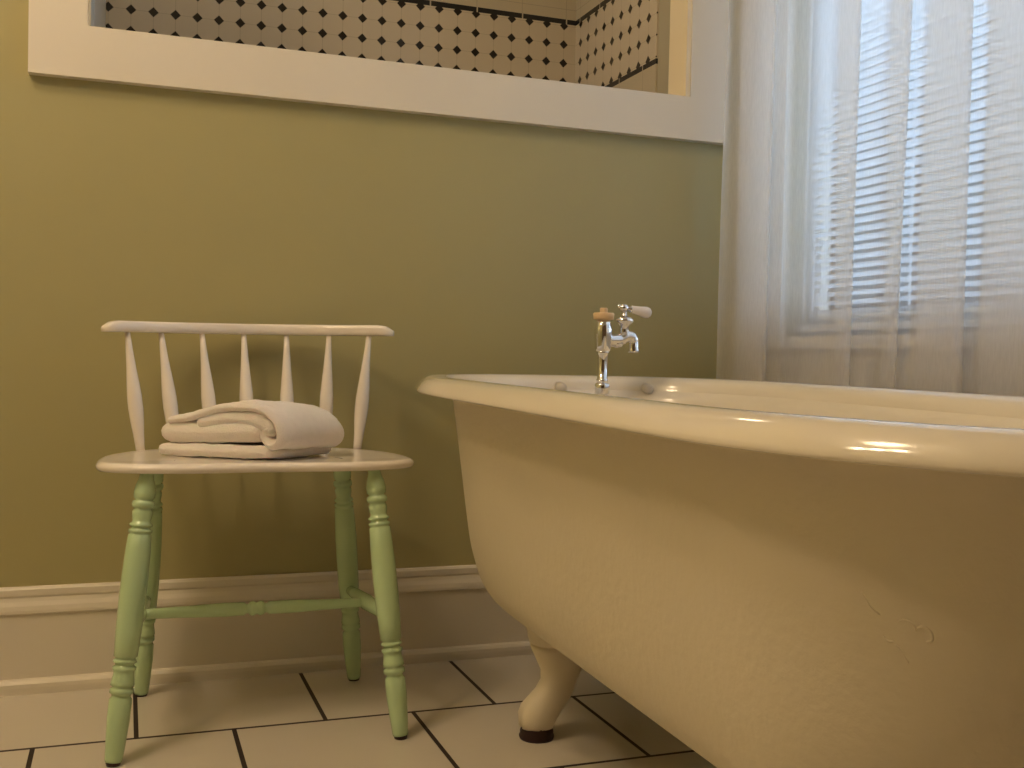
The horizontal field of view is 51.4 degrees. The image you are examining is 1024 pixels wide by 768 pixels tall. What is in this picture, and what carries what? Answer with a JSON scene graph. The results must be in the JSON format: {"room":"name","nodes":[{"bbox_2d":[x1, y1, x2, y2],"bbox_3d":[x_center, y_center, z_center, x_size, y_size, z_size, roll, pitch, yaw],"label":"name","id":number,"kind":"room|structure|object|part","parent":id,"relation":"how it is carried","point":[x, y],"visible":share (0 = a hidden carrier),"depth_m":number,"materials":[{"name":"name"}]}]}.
{"room":"bathroom","nodes":[
{"label":"bathroom","id":0,"kind":"room"},
{"bbox_2d":[91,0,105,27],"bbox_3d":[-1.026,-0.718,2.521,0.096,2.550,1.035,1,1,-20],"label":"wall","id":1,"kind":"structure","parent":0,"point":[98,7],"depth_m":2.31,"materials":[{"name":"grey paint"}]},
{"bbox_2d":[106,0,575,82],"bbox_3d":[-0.484,-0.726,3.321,1.660,2.550,0.100,1,1,-20],"label":"wall","id":2,"kind":"structure","parent":0,"point":[536,39],"depth_m":3.30,"materials":[{"name":"tile"}]},
{"bbox_2d":[0,654,716,767],"bbox_3d":[-0.438,0.638,0.745,3.300,0.050,5.060,1,1,-20],"label":"floor","id":3,"kind":"structure","parent":0,"point":[462,713],"depth_m":1.83,"materials":[{"name":"tile"}]},
{"bbox_2d":[96,320,413,767],"bbox_3d":[-0.454,0.235,1.893,0.544,0.699,0.433,1,1,-20],"label":"spindle chair","id":4,"kind":"object","parent":3,"relation":"on","point":[137,611],"visible":0.94,"depth_m":1.85,"materials":[{"name":"white paint"}]},
{"bbox_3d":[-0.598,0.361,1.670,0.041,0.447,0.095,2,1,21],"label":"leg","id":5,"kind":"part","parent":4,"relation":"part of","materials":[{"name":"green paint"}]},
{"bbox_3d":[-0.664,0.353,1.942,0.041,0.447,0.096,0,2,-35],"label":"leg","id":6,"kind":"part","parent":4,"relation":"part of","materials":[{"name":"green paint"}]},
{"bbox_3d":[-0.496,-0.105,2.028,0.533,0.028,0.115,1,1,-20],"label":"crest rail","id":7,"kind":"part","parent":4,"relation":"part of","materials":[{"name":"white paint"}]},
{"bbox_2d":[158,399,343,458],"bbox_3d":[-0.455,0.075,1.871,0.290,0.101,0.143,2,1,13],"label":"folded towel","id":8,"kind":"object","parent":4,"relation":"on","point":[245,429],"visible":1,"depth_m":1.82,"materials":[{"name":"white fabric"}]},
{"bbox_3d":[-0.452,0.132,1.882,0.524,0.016,0.339,1,1,-20],"label":"seat","id":9,"kind":"part","parent":4,"relation":"part of","materials":[{"name":"white paint"}]},
{"bbox_3d":[-0.317,0.357,2.058,0.041,0.447,0.100,2,1,15],"label":"leg","id":10,"kind":"part","parent":4,"relation":"part of","materials":[{"name":"green paint"}]},
{"bbox_3d":[-0.211,0.366,1.801,0.097,0.447,0.041,2,2,38],"label":"leg","id":11,"kind":"part","parent":4,"relation":"part of","materials":[{"name":"green paint"}]},
{"bbox_2d":[416,374,1023,767],"bbox_3d":[0.331,0.313,1.395,0.738,0.616,1.600,1,1,-20],"label":"clawfoot bathtub","id":12,"kind":"object","parent":3,"relation":"on","point":[771,574],"visible":0.99,"depth_m":0.92,"materials":[{"name":"white ceramic"}]},
{"bbox_2d":[593,304,651,394],"bbox_3d":[0.206,-0.045,2.058,0.121,0.220,0.071,1,1,-20],"label":"tub faucet","id":13,"kind":"object","parent":12,"relation":"attached to","point":[604,339],"visible":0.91,"depth_m":2.02,"materials":[{"name":"silver metal"}]},
{"bbox_3d":[0.210,-0.087,2.042,0.071,0.034,0.028,1,1,-20],"label":"spout arm","id":14,"kind":"part","parent":13,"relation":"part of","materials":[{"name":"silver metal"}]},
{"bbox_3d":[0.216,-0.145,2.043,0.033,0.016,0.014,1,1,-20],"label":"lever stem","id":15,"kind":"part","parent":13,"relation":"part of","materials":[{"name":"silver metal"}]},
{"bbox_3d":[0.248,-0.139,2.055,0.046,0.024,0.023,1,1,-20],"label":"porcelain lever","id":16,"kind":"part","parent":13,"relation":"part of","materials":[{"name":"white ceramic"}]},
{"bbox_2d":[566,390,1023,428],"bbox_3d":[0.332,0.208,1.396,0.602,0.350,1.459,1,1,-20],"label":"bathtub interior","id":17,"kind":"object","parent":12,"relation":"in","point":[802,402],"depth_m":1.68,"materials":[{"name":"beige ceramic"}]},
{"bbox_2d":[0,0,758,586],"bbox_3d":[-0.884,-0.702,1.989,3.080,2.550,0.062,1,1,-20],"label":"wall","id":18,"kind":"structure","parent":0,"point":[484,247],"depth_m":2.14,"materials":[{"name":"green paint"}]},
{"bbox_2d":[0,565,533,696],"bbox_3d":[-0.894,0.475,1.976,3.080,0.196,0.026,1,1,-20],"label":"baseboard","id":19,"kind":"structure","parent":18,"relation":"attached to","point":[54,638],"depth_m":2.10,"materials":[{"name":"beige paint"}]},
{"bbox_2d":[28,0,730,144],"bbox_3d":[-0.188,-1.063,2.185,1.460,1.008,0.022,1,1,-20],"label":"trim","id":20,"kind":"structure","parent":18,"relation":"attached to","point":[61,42],"depth_m":2.16,"materials":[{"name":"beige paint"}]},
{"bbox_2d":[88,0,691,96],"bbox_3d":[-0.198,-1.062,2.219,1.264,0.813,0.084,1,1,-20],"label":"trim","id":21,"kind":"structure","parent":18,"relation":"attached to","point":[680,10],"depth_m":2.43,"materials":[{"name":"beige wood"}]},
{"bbox_2d":[575,0,1021,395],"bbox_3d":[1.102,-0.641,1.208,0.120,2.550,4.957,1,1,-20],"label":"wall","id":22,"kind":"structure","parent":0,"point":[616,44],"depth_m":3.06,"materials":[{"name":"tile"}]},
{"bbox_2d":[745,0,1023,393],"bbox_3d":[0.896,-0.777,1.705,0.140,1.590,1.620,1,1,-20],"label":"window","id":23,"kind":"structure","parent":22,"relation":"in","point":[772,235],"depth_m":2.23,"materials":[{"name":"beige paint"}]},
{"bbox_3d":[0.856,-0.828,1.689,0.018,1.490,1.580,1,1,-20],"label":"casing","id":24,"kind":"part","parent":23,"relation":"part of","materials":[{"name":"beige paint"}]},
{"bbox_3d":[0.855,-0.070,1.713,0.085,0.026,1.620,1,1,-20],"label":"sill","id":25,"kind":"part","parent":23,"relation":"part of","materials":[{"name":"beige paint"}]},
{"bbox_2d":[798,0,1023,331],"bbox_3d":[0.890,-0.788,1.703,0.032,1.388,1.370,1,1,-20],"label":"window blind","id":26,"kind":"object","parent":23,"relation":"attached to","point":[976,64],"visible":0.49,"depth_m":2.12,"materials":[{"name":"white plastic"}]},
{"bbox_3d":[0.664,-0.802,2.326,0.026,1.360,0.004,1,1,-20],"label":"ladder cord","id":27,"kind":"part","parent":26,"relation":"part of","materials":[{"name":"white fabric"}]},
{"bbox_3d":[0.769,-0.793,2.036,0.026,1.360,0.004,1,1,-20],"label":"ladder cord","id":28,"kind":"part","parent":26,"relation":"part of","materials":[{"name":"white fabric"}]},
{"bbox_3d":[0.875,-0.102,1.719,0.025,0.014,1.370,1,1,-20],"label":"rail","id":29,"kind":"part","parent":26,"relation":"part of","materials":[{"name":"white"}]},
{"bbox_3d":[0.939,-0.781,1.720,0.050,1.400,1.400,1,1,-20],"label":"sash","id":30,"kind":"part","parent":23,"relation":"part of","materials":[{"name":"beige paint"}]},
{"bbox_3d":[0.920,-0.487,1.723,0.003,0.730,1.320,1,1,-20],"label":"glass","id":31,"kind":"part","parent":23,"relation":"part of","materials":[{"name":"clear glass"}]},
{"bbox_3d":[0.814,-1.593,1.644,0.146,0.060,1.630,1,1,-20],"label":"curtain rod","id":32,"kind":"object","parent":22,"relation":"attached to","visible":0},
{"bbox_2d":[716,0,1023,395],"bbox_3d":[0.728,-0.477,1.656,0.048,2.115,1.551,1,1,-20],"label":"sheer curtain","id":33,"kind":"object","parent":32,"relation":"hanging from","point":[937,346],"visible":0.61,"depth_m":1.85,"materials":[{"name":"white fabric"}]}
]}

